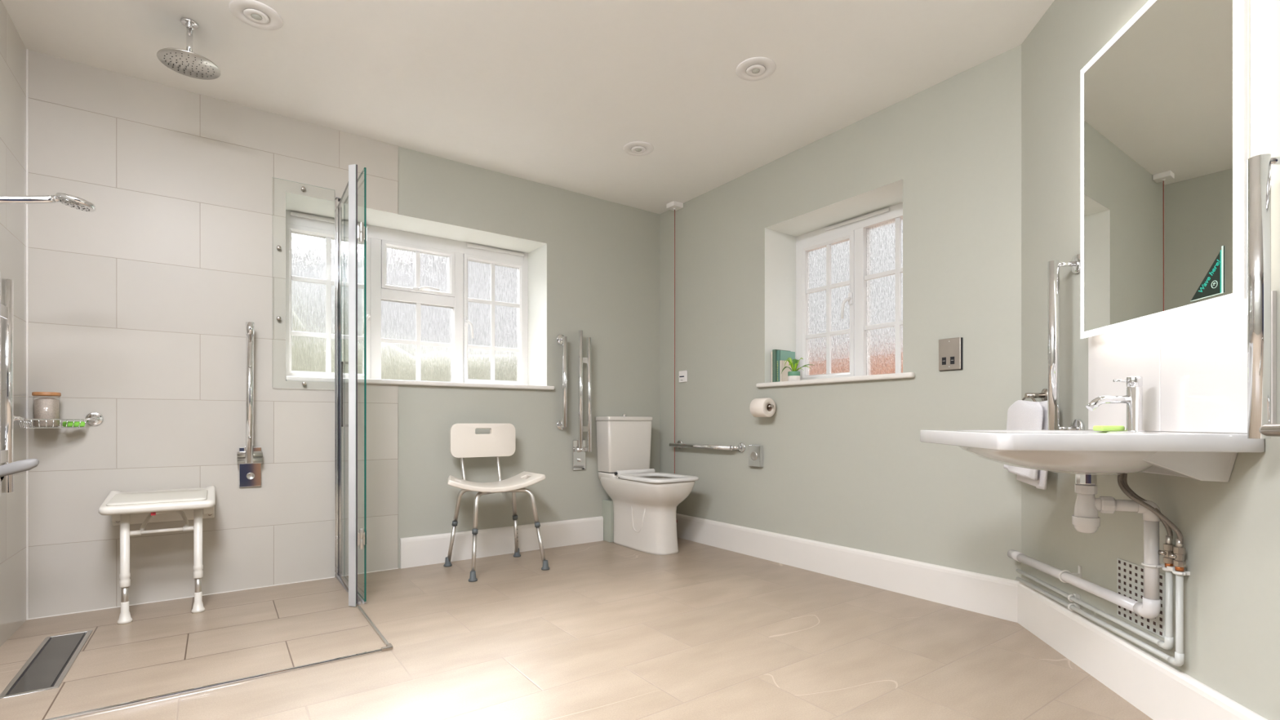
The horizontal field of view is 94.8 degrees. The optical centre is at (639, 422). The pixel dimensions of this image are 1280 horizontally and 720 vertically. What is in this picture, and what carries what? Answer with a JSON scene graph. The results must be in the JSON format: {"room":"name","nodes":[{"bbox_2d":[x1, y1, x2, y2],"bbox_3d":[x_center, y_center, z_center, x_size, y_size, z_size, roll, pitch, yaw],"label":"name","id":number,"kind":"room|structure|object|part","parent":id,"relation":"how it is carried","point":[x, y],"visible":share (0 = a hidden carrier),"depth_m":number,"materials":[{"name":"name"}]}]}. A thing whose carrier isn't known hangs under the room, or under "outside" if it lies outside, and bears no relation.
{"room":"accessible bathroom","nodes":[
{"label":"accessible bathroom","id":0,"kind":"room"},
{"bbox_2d":[0,0,26,646],"bbox_3d":[-1.116,-0.370,0.168,0.306,2.410,5.500,0,0,-36],"label":"wall","id":1,"kind":"structure","parent":0,"point":[12,48],"depth_m":2.35,"materials":[{"name":"beige tile"}]},
{"bbox_2d":[0,271,13,496],"bbox_3d":[-2.143,-0.076,1.935,0.086,0.822,0.176,0,0,-36],"label":"rail","id":2,"kind":"object","parent":1,"relation":"attached to","point":[6,305],"visible":0.98,"depth_m":2.00,"materials":[{"name":"silver metal"}]},
{"bbox_3d":[-2.076,-0.123,1.892,0.028,0.727,0.028,0,0,-36],"label":"rail","id":3,"kind":"part","parent":2,"relation":"part of","materials":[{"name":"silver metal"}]},
{"bbox_2d":[0,458,39,477],"bbox_3d":[-2.065,0.158,1.905,0.176,0.074,0.071,0,0,-36],"label":"lever","id":4,"kind":"object","parent":1,"relation":"attached to","point":[19,466],"visible":1,"depth_m":1.91,"materials":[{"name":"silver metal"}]},
{"bbox_2d":[0,192,96,212],"bbox_3d":[-1.951,-0.515,1.871,0.103,0.800,0.329,0,0,39],"label":"shower","id":5,"kind":"object","parent":1,"relation":"attached to","point":[71,201],"visible":1,"depth_m":1.91,"materials":[{"name":"silver metal"}]},
{"bbox_2d":[13,412,103,428],"bbox_3d":[-2.478,-0.009,2.445,0.166,0.070,0.379,0,0,5],"label":"basket","id":6,"kind":"object","parent":1,"relation":"attached to","point":[92,418],"visible":0.9,"depth_m":2.46,"materials":[{"name":"silver metal"}]},
{"bbox_2d":[31,391,61,426],"bbox_3d":[-2.480,-0.052,2.461,0.086,0.146,0.086,0,0,-36],"label":"jar","id":7,"kind":"object","parent":6,"relation":"in","point":[43,407],"visible":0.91,"depth_m":2.44,"materials":[{"name":"clear glass"}]},
{"bbox_3d":[-2.480,-0.117,2.461,0.086,0.015,0.086,0,0,-36],"label":"lid","id":8,"kind":"part","parent":7,"relation":"part of","materials":[{"name":"brown wood"}]},
{"bbox_2d":[62,421,84,426],"bbox_3d":[-2.421,0.009,2.518,0.036,0.024,0.065,0,0,19],"label":"soap bar","id":9,"kind":"object","parent":6,"relation":"in","point":[69,424],"visible":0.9,"depth_m":2.51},
{"bbox_2d":[28,49,659,618],"bbox_3d":[-1.328,-0.370,3.618,4.184,2.410,0.366,0,0,-36],"label":"wall","id":10,"kind":"structure","parent":0,"point":[140,304],"depth_m":2.91,"materials":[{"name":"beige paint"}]},
{"bbox_2d":[26,48,398,620],"bbox_3d":[-1.984,-0.370,2.919,1.491,2.410,0.005,0,0,-36],"label":"trim","id":11,"kind":"structure","parent":10,"relation":"attached to","point":[27,50],"depth_m":2.48,"materials":[{"name":"white plastic"}]},
{"bbox_2d":[236,321,262,487],"bbox_3d":[-1.924,-0.082,2.904,0.105,0.810,0.100,0,0,-36],"label":"support rail","id":12,"kind":"object","parent":10,"relation":"attached to","point":[249,458],"visible":1,"depth_m":2.87,"materials":[{"name":"silver metal"}]},
{"bbox_3d":[-1.910,-0.128,2.881,0.037,0.655,0.033,0,0,-36],"label":"rail","id":13,"kind":"part","parent":12,"relation":"part of","materials":[{"name":"silver metal"}]},
{"bbox_3d":[-1.947,0.225,2.941,0.093,0.197,0.012,0,0,-36],"label":"wall plate","id":14,"kind":"part","parent":12,"relation":"part of","materials":[{"name":"silver metal"}]},
{"bbox_2d":[271,177,333,389],"bbox_3d":[-1.752,-0.710,3.071,0.284,1.066,0.029,0,0,-36],"label":"guard","id":15,"kind":"object","parent":10,"relation":"attached to","point":[303,188],"visible":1,"depth_m":2.99,"materials":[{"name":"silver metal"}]},
{"bbox_2d":[334,164,367,606],"bbox_3d":[-1.440,-0.183,2.921,0.077,2.037,0.636,0,0,-33],"label":"screen","id":16,"kind":"object","parent":10,"relation":"attached to","point":[346,206],"visible":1,"depth_m":2.69,"materials":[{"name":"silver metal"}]},
{"bbox_3d":[-1.515,-0.144,3.052,0.062,0.338,0.012,0,0,-36],"label":"door handle","id":17,"kind":"part","parent":16,"relation":"part of","materials":[{"name":"metal"}]},
{"bbox_3d":[-1.453,-0.172,2.917,0.008,1.986,0.612,0,0,-34],"label":"fixed glass","id":18,"kind":"part","parent":16,"relation":"part of","materials":[{"name":"clear glass"}]},
{"bbox_3d":[-1.416,-0.172,2.915,0.008,1.986,0.546,0,0,-36],"label":"folded glass","id":19,"kind":"part","parent":16,"relation":"part of","materials":[{"name":"clear glass"}]},
{"bbox_2d":[285,209,554,390],"bbox_3d":[-1.302,-0.700,3.621,1.536,0.977,0.392,0,0,-36],"label":"window","id":20,"kind":"structure","parent":10,"relation":"in","point":[441,312],"depth_m":3.69,"materials":[{"name":"white plastic"}]},
{"bbox_3d":[-1.819,-0.682,3.436,0.382,0.792,0.004,0,0,-36],"label":"pane","id":21,"kind":"part","parent":20,"relation":"part of","materials":[{"name":"clear glass"}]},
{"bbox_3d":[-1.815,-0.682,3.430,0.442,0.852,0.050,0,0,-36],"label":"sash","id":22,"kind":"part","parent":20,"relation":"part of","materials":[{"name":"white plastic"}]},
{"bbox_2d":[289,211,368,229],"bbox_3d":[-1.793,-1.167,3.412,0.409,0.020,0.017,0,0,-36],"label":"vent","id":23,"kind":"object","parent":20,"relation":"attached to","point":[294,215],"depth_m":3.36,"materials":[{"name":"white plastic"}]},
{"bbox_3d":[-1.623,-0.583,3.500,0.029,0.126,0.057,0,0,4],"label":"lever","id":24,"kind":"part","parent":20,"relation":"part of","materials":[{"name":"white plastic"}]},
{"bbox_3d":[-1.628,-0.635,3.526,0.024,0.070,0.012,0,0,-36],"label":"handle","id":25,"kind":"part","parent":20,"relation":"part of","materials":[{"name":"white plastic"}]},
{"bbox_3d":[-1.407,-0.963,3.732,0.392,0.239,0.004,0,0,-36],"label":"pane","id":26,"kind":"part","parent":20,"relation":"part of","materials":[{"name":"clear glass"}]},
{"bbox_2d":[381,299,453,382],"bbox_3d":[-1.406,-0.503,3.730,0.448,0.501,0.022,0,0,-36],"label":"window pane","id":27,"kind":"object","parent":20,"relation":"attached to","point":[417,335],"depth_m":3.72,"materials":[{"name":"clear glass"}]},
{"bbox_3d":[-1.403,-0.963,3.726,0.444,0.291,0.050,0,0,-36],"label":"sash","id":28,"kind":"part","parent":20,"relation":"part of","materials":[{"name":"white plastic"}]},
{"bbox_3d":[-1.393,-0.833,3.695,0.070,0.020,0.012,0,0,-36],"label":"handle","id":29,"kind":"part","parent":20,"relation":"part of","materials":[{"name":"white plastic"}]},
{"bbox_3d":[-1.284,-0.226,3.597,1.536,0.026,0.332,0,0,-36],"label":"sill","id":30,"kind":"part","parent":20,"relation":"part of","materials":[{"name":"white paint"}]},
{"bbox_3d":[-1.327,-0.838,3.703,0.126,0.028,0.034,0,0,-22],"label":"lever","id":31,"kind":"part","parent":20,"relation":"part of","materials":[{"name":"white plastic"}]},
{"bbox_3d":[-1.143,-0.665,3.874,0.024,0.070,0.012,0,0,-36],"label":"handle","id":32,"kind":"part","parent":20,"relation":"part of","materials":[{"name":"white plastic"}]},
{"bbox_3d":[-1.120,-0.613,3.861,0.057,0.126,0.029,0,0,14],"label":"lever","id":33,"kind":"part","parent":20,"relation":"part of","materials":[{"name":"white plastic"}]},
{"bbox_3d":[-1.002,-0.682,4.022,0.375,0.800,0.004,0,0,-36],"label":"pane","id":34,"kind":"part","parent":20,"relation":"part of","materials":[{"name":"clear glass"}]},
{"bbox_3d":[-0.998,-0.682,4.016,0.427,0.852,0.050,0,0,-36],"label":"sash","id":35,"kind":"part","parent":20,"relation":"part of","materials":[{"name":"white plastic"}]},
{"bbox_2d":[466,243,524,256],"bbox_3d":[-0.976,-1.167,3.998,0.402,0.020,0.017,0,0,-36],"label":"vent","id":36,"kind":"object","parent":20,"relation":"attached to","point":[470,246],"depth_m":3.98,"materials":[{"name":"white plastic"}]},
{"bbox_2d":[400,515,603,568],"bbox_3d":[-0.815,0.750,3.757,1.359,0.170,0.018,0,0,-36],"label":"baseboard","id":37,"kind":"structure","parent":10,"relation":"attached to","point":[416,551],"depth_m":3.69,"materials":[{"name":"white paint"}]},
{"bbox_2d":[555,334,567,430],"bbox_3d":[-0.509,-0.268,3.936,0.068,0.644,0.084,0,0,-36],"label":"grab bar","id":38,"kind":"object","parent":10,"relation":"attached to","point":[561,339],"visible":1,"depth_m":3.90,"materials":[{"name":"silver metal"}]},
{"bbox_2d":[572,330,591,470],"bbox_3d":[-0.393,-0.145,4.010,0.102,0.944,0.100,0,0,-36],"label":"rail","id":39,"kind":"object","parent":10,"relation":"attached to","point":[579,448],"visible":1,"depth_m":3.99,"materials":[{"name":"silver metal"}]},
{"bbox_3d":[-0.420,0.226,4.043,0.098,0.203,0.014,0,0,-36],"label":"wall plate","id":40,"kind":"part","parent":39,"relation":"part of","materials":[{"name":"silver metal"}]},
{"bbox_3d":[-0.400,-0.221,3.968,0.031,0.792,0.030,0,0,-36],"label":"rail","id":41,"kind":"part","parent":39,"relation":"part of","materials":[{"name":"silver metal"}]},
{"bbox_3d":[-0.345,-0.186,4.001,0.033,0.777,0.029,0,0,-36],"label":"rail","id":42,"kind":"part","parent":39,"relation":"part of","materials":[{"name":"silver metal"}]},
{"bbox_2d":[1,0,1054,213],"bbox_3d":[0.291,-1.635,1.362,4.184,0.120,6.000,0,0,-36],"label":"ceiling","id":43,"kind":"structure","parent":0,"point":[553,93],"depth_m":2.58,"materials":[{"name":"paint"}]},
{"bbox_2d":[156,17,221,79],"bbox_3d":[-1.775,-1.490,2.320,0.201,0.170,0.201,0,0,-36],"label":"shower head","id":44,"kind":"object","parent":43,"relation":"attached to","point":[188,63],"visible":1,"depth_m":2.31},
{"bbox_3d":[-1.775,-1.488,2.320,0.021,0.135,0.021,0,0,-36],"label":"arm","id":45,"kind":"part","parent":44,"relation":"part of","materials":[{"name":"silver metal"}]},
{"bbox_2d":[228,0,283,30],"bbox_3d":[-1.482,-1.568,2.275,0.176,0.014,0.176,0,0,-36],"label":"recessed light","id":46,"kind":"object","parent":43,"relation":"in","point":[255,14],"visible":1,"depth_m":2.26,"materials":[{"name":"plastic"}]},
{"bbox_2d":[622,141,653,155],"bbox_3d":[-0.009,-1.568,3.388,0.176,0.014,0.176,0,0,-36],"label":"recessed light","id":47,"kind":"object","parent":43,"relation":"in","point":[635,148],"visible":1,"depth_m":3.37,"materials":[{"name":"plastic"}]},
{"bbox_2d":[666,200,683,522],"bbox_3d":[0.250,-0.416,4.243,0.088,2.317,0.088,0,0,-36],"label":"pull cord","id":48,"kind":"object","parent":43,"relation":"hanging from","point":[674,206],"visible":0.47,"depth_m":4.24,"materials":[{"name":"plastic"}]},
{"bbox_3d":[0.249,-0.420,4.242,0.005,2.230,0.009,0,0,32],"label":"cord","id":49,"kind":"part","parent":48,"relation":"part of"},
{"bbox_2d":[735,57,776,80],"bbox_3d":[0.517,-1.568,2.625,0.176,0.014,0.176,0,0,-36],"label":"recessed light","id":50,"kind":"object","parent":43,"relation":"in","point":[754,68],"visible":1,"depth_m":2.61,"materials":[{"name":"plastic"}]},
{"bbox_2d":[0,537,1152,719],"bbox_3d":[0.291,0.895,1.362,4.184,0.120,6.000,0,0,-36],"label":"floor","id":51,"kind":"structure","parent":0,"point":[611,631],"depth_m":2.16,"materials":[{"name":"beige stone"}]},
{"bbox_2d":[0,630,93,698],"bbox_3d":[-2.063,0.833,2.065,0.134,0.004,0.625,0,0,-36],"label":"floor drain","id":52,"kind":"object","parent":51,"relation":"on","point":[47,667],"visible":1,"depth_m":2.02,"materials":[{"name":"metal"}]},
{"bbox_2d":[97,485,215,624],"bbox_3d":[-2.110,0.570,2.600,0.380,0.530,0.377,0,0,-36],"label":"shower bench","id":53,"kind":"object","parent":51,"relation":"on","point":[125,508],"visible":1,"depth_m":2.55,"materials":[{"name":"plastic"}]},
{"bbox_3d":[-2.145,0.529,2.451,0.035,0.312,0.035,0,0,-36],"label":"leg","id":54,"kind":"part","parent":53,"relation":"part of","materials":[{"name":"plastic"}]},
{"bbox_3d":[-1.947,0.529,2.593,0.035,0.312,0.035,0,0,-36],"label":"leg","id":55,"kind":"part","parent":53,"relation":"part of","materials":[{"name":"plastic"}]},
{"bbox_2d":[44,605,393,719],"bbox_3d":[-1.564,0.829,2.067,1.180,0.012,0.612,0,0,-36],"label":"threshold strip","id":56,"kind":"object","parent":51,"relation":"on","point":[388,646],"visible":1,"depth_m":1.89,"materials":[{"name":"metal"}]},
{"bbox_2d":[443,423,549,582],"bbox_3d":[-0.851,0.421,3.358,0.574,0.827,0.447,0,0,-36],"label":"chair","id":57,"kind":"object","parent":51,"relation":"on","point":[464,442],"visible":1,"depth_m":3.43,"materials":[{"name":"beige plastic"}]},
{"bbox_3d":[-0.989,0.483,3.416,0.191,0.212,0.039,0,0,-13],"label":"leg","id":58,"kind":"part","parent":57,"relation":"part of","materials":[{"name":"metal"}]},
{"bbox_3d":[-1.001,0.287,3.428,0.120,0.227,0.043,0,0,12],"label":"backrest post","id":59,"kind":"part","parent":57,"relation":"part of","materials":[{"name":"metal"}]},
{"bbox_3d":[-0.935,0.108,3.523,0.400,0.200,0.036,0,0,-36],"label":"backrest","id":60,"kind":"part","parent":57,"relation":"part of","materials":[{"name":"beige plastic"}]},
{"bbox_3d":[-0.863,0.483,3.245,0.036,0.213,0.225,0,0,14],"label":"leg","id":61,"kind":"part","parent":57,"relation":"part of","materials":[{"name":"metal"}]},
{"bbox_3d":[-0.857,0.345,3.366,0.574,0.083,0.307,0,0,-36],"label":"seat","id":62,"kind":"part","parent":57,"relation":"part of","materials":[{"name":"beige plastic"}]},
{"bbox_3d":[-0.846,0.288,3.539,0.052,0.227,0.104,0,0,-10],"label":"backrest post","id":63,"kind":"part","parent":57,"relation":"part of","materials":[{"name":"metal"}]},
{"bbox_3d":[-0.806,0.483,3.546,0.038,0.212,0.188,0,0,32],"label":"leg","id":64,"kind":"part","parent":57,"relation":"part of","materials":[{"name":"metal"}]},
{"bbox_3d":[-0.688,0.483,3.368,0.182,0.213,0.159,0,0,-36],"label":"leg","id":65,"kind":"part","parent":57,"relation":"part of","materials":[{"name":"metal"}]},
{"bbox_2d":[602,498,613,542],"bbox_3d":[-0.139,0.692,4.195,0.240,0.286,0.095,0,0,-36],"label":"pipe boxing","id":66,"kind":"object","parent":51,"relation":"on","point":[607,504],"visible":0.44,"depth_m":4.11,"materials":[{"name":"paint"}]},
{"bbox_2d":[595,413,698,555],"bbox_3d":[0.044,0.389,3.943,0.382,0.893,0.714,0,0,-36],"label":"toilet","id":67,"kind":"object","parent":51,"relation":"on","point":[646,501],"visible":1,"depth_m":3.92,"materials":[{"name":"white ceramic"}]},
{"bbox_3d":[-0.111,-0.024,4.158,0.382,0.029,0.184,0,0,-36],"label":"cistern lid","id":68,"kind":"part","parent":67,"relation":"part of","materials":[{"name":"white ceramic"}]},
{"bbox_3d":[0.119,0.361,3.839,0.382,0.022,0.458,0,0,-36],"label":"seat","id":69,"kind":"part","parent":67,"relation":"part of","materials":[{"name":"white plastic"}]},
{"bbox_2d":[787,371,799,381],"bbox_3d":[0.913,-0.269,3.487,0.071,0.060,0.071,0,0,-36],"label":"pot","id":70,"kind":"object","parent":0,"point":[792,375],"depth_m":3.46,"materials":[{"name":"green ceramic"}]},
{"bbox_2d":[659,44,1021,581],"bbox_3d":[0.984,-0.370,3.607,0.360,2.410,3.080,0,0,-36],"label":"wall","id":71,"kind":"structure","parent":0,"point":[846,464],"depth_m":3.02,"materials":[{"name":"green paint"}]},
{"bbox_2d":[679,370,687,382],"bbox_3d":[0.309,-0.328,4.227,0.013,0.083,0.087,0,0,-36],"label":"wall switch","id":72,"kind":"object","parent":71,"relation":"attached to","point":[682,374],"visible":1,"depth_m":4.22,"materials":[{"name":"plastic"}]},
{"bbox_2d":[669,440,746,453],"bbox_3d":[0.440,0.163,3.993,0.074,0.064,0.689,0,0,-36],"label":"horizontal grab bar","id":73,"kind":"object","parent":71,"relation":"attached to","point":[741,447],"visible":1,"depth_m":3.91,"materials":[{"name":"silver metal"}]},
{"bbox_3d":[0.614,0.164,3.758,0.062,0.025,0.025,0,0,7],"label":"arm","id":74,"kind":"part","parent":73,"relation":"part of","materials":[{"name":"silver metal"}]},
{"bbox_2d":[748,444,763,466],"bbox_3d":[0.715,0.209,3.644,0.034,0.132,0.100,0,0,-36],"label":"sensor box","id":75,"kind":"object","parent":71,"relation":"attached to","point":[755,451],"visible":1,"depth_m":3.62,"materials":[{"name":"silver metal"}]},
{"bbox_2d":[755,202,915,387],"bbox_3d":[1.163,-0.701,3.329,0.392,0.979,1.005,0,0,-36],"label":"window","id":76,"kind":"structure","parent":71,"relation":"in","point":[849,273],"depth_m":3.43,"materials":[{"name":"white plastic"}]},
{"bbox_2d":[771,351,772,382],"bbox_3d":[0.863,-0.337,3.662,0.132,0.196,0.013,0,0,-36],"label":"book","id":77,"kind":"object","parent":76,"relation":"on","point":[771,351],"visible":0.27,"depth_m":3.62,"materials":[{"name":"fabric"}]},
{"bbox_2d":[772,349,791,382],"bbox_3d":[0.876,-0.342,3.645,0.141,0.205,0.027,0,0,-36],"label":"book","id":78,"kind":"object","parent":76,"relation":"on","point":[774,351],"visible":0.38,"depth_m":3.60,"materials":[{"name":"paper"}]},
{"bbox_2d":[776,350,795,382],"bbox_3d":[0.897,-0.338,3.627,0.148,0.197,0.026,0,0,-36],"label":"book","id":79,"kind":"object","parent":76,"relation":"on","point":[780,354],"visible":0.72,"depth_m":3.59,"materials":[{"name":"paper"}]},
{"bbox_2d":[779,360,791,381],"bbox_3d":[0.893,-0.306,3.589,0.109,0.134,0.014,0,0,-36],"label":"book","id":80,"kind":"object","parent":76,"relation":"on","point":[784,375],"visible":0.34,"depth_m":3.57,"materials":[{"name":"beige paper"}]},
{"bbox_2d":[781,357,813,381],"bbox_3d":[0.931,-0.314,3.485,0.193,0.149,0.085,0,0,17],"label":"potted fern","id":81,"kind":"object","parent":76,"relation":"on","point":[793,375],"visible":0.94,"depth_m":3.47,"materials":[{"name":"green plant"}]},
{"bbox_3d":[1.149,-0.688,3.596,0.050,0.859,0.391,0,0,-36],"label":"sash","id":82,"kind":"part","parent":76,"relation":"part of","materials":[{"name":"white plastic"}]},
{"bbox_3d":[1.155,-0.688,3.600,0.004,0.795,0.327,0,0,-36],"label":"pane","id":83,"kind":"part","parent":76,"relation":"part of","materials":[{"name":"clear glass"}]},
{"bbox_3d":[1.139,-0.226,3.312,0.332,0.026,1.005,0,0,-36],"label":"sill","id":84,"kind":"part","parent":76,"relation":"part of","materials":[{"name":"white paint"}]},
{"bbox_3d":[1.201,-0.667,3.428,0.057,0.126,0.029,0,0,4],"label":"lever","id":85,"kind":"part","parent":76,"relation":"part of","materials":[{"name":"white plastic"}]},
{"bbox_3d":[1.227,-0.720,3.434,0.012,0.070,0.024,0,0,-36],"label":"handle","id":86,"kind":"part","parent":76,"relation":"part of","materials":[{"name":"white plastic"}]},
{"bbox_2d":[825,208,889,231],"bbox_3d":[1.250,-1.170,3.408,0.017,0.018,0.419,0,0,-36],"label":"vent","id":87,"kind":"object","parent":76,"relation":"attached to","point":[884,212],"depth_m":3.39,"materials":[{"name":"white plastic"}]},
{"bbox_2d":[864,217,902,375],"bbox_3d":[1.410,-0.688,3.238,0.022,0.861,0.380,0,0,-36],"label":"light","id":88,"kind":"object","parent":76,"relation":"attached to","point":[883,237],"depth_m":3.30,"materials":[{"name":"clear glass"}]},
{"bbox_2d":[676,513,1019,622],"bbox_3d":[0.863,0.750,3.451,0.018,0.170,2.472,0,0,-36],"label":"baseboard","id":89,"kind":"structure","parent":71,"relation":"attached to","point":[982,593],"depth_m":3.01,"materials":[{"name":"white paint"}]},
{"bbox_2d":[938,337,963,371],"bbox_3d":[1.415,-0.309,2.684,0.014,0.146,0.104,0,0,-36],"label":"socket","id":90,"kind":"object","parent":71,"relation":"attached to","point":[951,349],"visible":1,"depth_m":2.68,"materials":[{"name":"silver metal"}]},
{"bbox_2d":[942,357,946,364],"bbox_3d":[1.395,-0.280,2.702,0.001,0.034,0.019,0,0,-36],"label":"outlet","id":91,"kind":"object","parent":90,"relation":"attached to","point":[944,359],"depth_m":2.70,"materials":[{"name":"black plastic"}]},
{"bbox_2d":[950,356,954,364],"bbox_3d":[1.417,-0.280,2.671,0.001,0.034,0.019,0,0,-36],"label":"outlet","id":92,"kind":"object","parent":90,"relation":"attached to","point":[952,358],"depth_m":2.67,"materials":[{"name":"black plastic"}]},
{"bbox_3d":[0.753,-0.094,3.555,0.076,0.044,0.178,0,0,-36],"label":"toilet roll holder","id":93,"kind":"object","parent":71,"relation":"attached to","visible":0},
{"bbox_2d":[749,398,775,417],"bbox_3d":[0.733,-0.086,3.515,0.113,0.113,0.106,0,0,-36],"label":"toilet roll","id":94,"kind":"object","parent":93,"relation":"on","point":[758,407],"visible":1,"depth_m":3.48,"materials":[{"name":"paper"}]},
{"bbox_2d":[1021,0,1279,719],"bbox_3d":[1.584,-0.370,1.494,0.300,2.410,1.895,0,0,9],"label":"wall","id":95,"kind":"structure","parent":0,"point":[1230,531],"depth_m":1.82,"materials":[{"name":"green paint"}]},
{"bbox_2d":[1022,388,1047,401],"bbox_3d":[1.520,-0.035,2.257,0.074,0.185,0.160,0,0,9],"label":"towel ring","id":96,"kind":"object","parent":95,"relation":"attached to","point":[1042,395],"visible":0.32,"depth_m":2.25,"materials":[{"name":"silver metal"}]},
{"bbox_2d":[1004,400,1048,489],"bbox_3d":[1.492,0.081,2.273,0.065,0.334,0.310,0,0,7],"label":"hand towel","id":97,"kind":"object","parent":96,"relation":"hanging from","point":[1022,415],"visible":0.48,"depth_m":2.21,"materials":[{"name":"white fabric"}]},
{"bbox_3d":[1.515,-0.102,2.258,0.064,0.019,0.019,0,0,9],"label":"post","id":98,"kind":"part","parent":96,"relation":"part of","materials":[{"name":"silver metal"}]},
{"bbox_2d":[1047,253,1084,430],"bbox_3d":[1.476,-0.264,2.048,0.094,0.641,0.068,0,0,9],"label":"grab bar","id":99,"kind":"object","parent":95,"relation":"attached to","point":[1053,266],"visible":0.79,"depth_m":2.05,"materials":[{"name":"silver metal"}]},
{"bbox_3d":[1.479,0.023,2.050,0.064,0.016,0.016,0,0,13],"label":"arm","id":100,"kind":"part","parent":99,"relation":"part of","materials":[{"name":"silver metal"}]},
{"bbox_3d":[1.479,-0.550,2.050,0.064,0.016,0.016,0,0,13],"label":"arm","id":101,"kind":"part","parent":99,"relation":"part of","materials":[{"name":"silver metal"}]},
{"bbox_2d":[920,429,1264,482],"bbox_3d":[1.187,0.086,1.688,0.546,0.118,0.658,0,0,9],"label":"basin","id":102,"kind":"object","parent":95,"relation":"attached to","point":[1200,456],"visible":0.99,"depth_m":1.42,"materials":[{"name":"white ceramic"}]},
{"bbox_2d":[1071,474,1115,533],"bbox_3d":[1.284,0.228,1.669,0.096,0.174,0.065,0,0,25],"label":"trap","id":103,"kind":"object","parent":102,"relation":"attached to","point":[1085,518],"visible":0.98,"depth_m":1.65,"materials":[{"name":"white plastic"}]},
{"bbox_2d":[1071,515,1100,533],"bbox_3d":[1.269,0.291,1.675,0.064,0.046,0.064,0,0,-36],"label":"cup","id":104,"kind":"object","parent":103,"relation":"on","point":[1082,523],"depth_m":1.65,"materials":[{"name":"white plastic"}]},
{"bbox_2d":[1094,496,1115,513],"bbox_3d":[1.307,0.233,1.659,0.058,0.046,0.061,0,0,-36],"label":"outlet","id":105,"kind":"object","parent":103,"relation":"attached to","point":[1105,504],"depth_m":1.64,"materials":[{"name":"white plastic"}]},
{"bbox_2d":[1093,425,1124,431],"bbox_3d":[1.346,0.018,1.691,0.068,0.016,0.038,0,0,-1],"label":"soap bar","id":106,"kind":"object","parent":102,"relation":"on","point":[1096,428],"visible":1,"depth_m":1.67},
{"bbox_2d":[1085,376,1145,431],"bbox_3d":[1.340,-0.050,1.657,0.143,0.154,0.045,0,0,4],"label":"tap","id":107,"kind":"object","parent":102,"relation":"on","point":[1133,398],"visible":1,"depth_m":1.65,"materials":[{"name":"silver metal"}]},
{"bbox_3d":[1.329,-0.053,1.663,0.121,0.044,0.023,0,0,9],"label":"spout","id":108,"kind":"part","parent":107,"relation":"part of","materials":[{"name":"silver metal"}]},
{"bbox_3d":[1.357,-0.116,1.659,0.038,0.009,0.007,0,0,9],"label":"lever","id":109,"kind":"part","parent":107,"relation":"part of","materials":[{"name":"silver metal"}]},
{"bbox_2d":[1015,473,1175,649],"bbox_3d":[1.466,0.381,2.009,0.100,0.487,0.879,0,0,9],"label":"supply pipe","id":110,"kind":"object","parent":95,"relation":"attached to","point":[1168,642],"visible":0.8,"depth_m":1.59,"materials":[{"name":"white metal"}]},
{"bbox_2d":[1007,499,1185,618],"bbox_3d":[1.447,0.391,2.005,0.136,0.355,0.889,0,0,9],"label":"pipe","id":111,"kind":"object","parent":95,"relation":"attached to","point":[1149,607],"visible":0.95,"depth_m":1.62,"materials":[{"name":"white plastic"}]},
{"bbox_2d":[1015,474,1190,666],"bbox_3d":[1.453,0.396,1.991,0.120,0.520,0.917,0,0,9],"label":"supply pipe","id":112,"kind":"object","parent":95,"relation":"attached to","point":[1179,551],"visible":0.96,"depth_m":1.55,"materials":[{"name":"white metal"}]},
{"bbox_2d":[1116,557,1164,638],"bbox_3d":[1.468,0.510,1.729,0.005,0.177,0.206,0,0,9],"label":"air vent grille","id":113,"kind":"object","parent":95,"relation":"in","point":[1130,575],"visible":0.59,"depth_m":1.74,"materials":[{"name":"paint"}]},
{"bbox_2d":[1017,582,1267,719],"bbox_3d":[1.427,0.750,1.521,0.018,0.170,1.897,0,0,9],"label":"baseboard","id":114,"kind":"structure","parent":95,"relation":"attached to","point":[1159,690],"depth_m":1.77,"materials":[{"name":"white paint"}]},
{"bbox_2d":[1080,0,1249,338],"bbox_3d":[1.424,-0.716,1.625,0.057,0.882,0.625,0,0,9],"label":"mirror","id":115,"kind":"object","parent":95,"relation":"attached to","point":[1165,103],"visible":1,"depth_m":1.55,"materials":[{"name":"white mirror"}]},
{"bbox_2d":[1088,290,1276,433],"bbox_3d":[1.451,-0.132,1.633,0.009,0.315,0.688,0,0,9],"label":"backsplash","id":116,"kind":"structure","parent":95,"relation":"attached to","point":[1193,366],"depth_m":1.55,"materials":[{"name":"tile"}]},
{"bbox_2d":[1247,153,1279,439],"bbox_3d":[1.342,-0.264,1.237,0.094,0.641,0.068,0,0,9],"label":"grab bar","id":117,"kind":"object","parent":95,"relation":"attached to","point":[1259,166],"visible":0.89,"depth_m":1.24,"materials":[{"name":"silver metal"}]},
{"bbox_3d":[1.345,-0.550,1.239,0.064,0.016,0.016,0,0,13],"label":"arm","id":118,"kind":"part","parent":117,"relation":"part of","materials":[{"name":"silver metal"}]},
{"bbox_2d":[1258,423,1279,436],"bbox_3d":[1.270,0.015,0.975,0.150,0.052,0.378,0,0,9],"label":"towel rail","id":119,"kind":"object","parent":95,"relation":"attached to","point":[1268,429],"visible":1,"depth_m":1.14,"materials":[{"name":"silver metal"}]}
]}

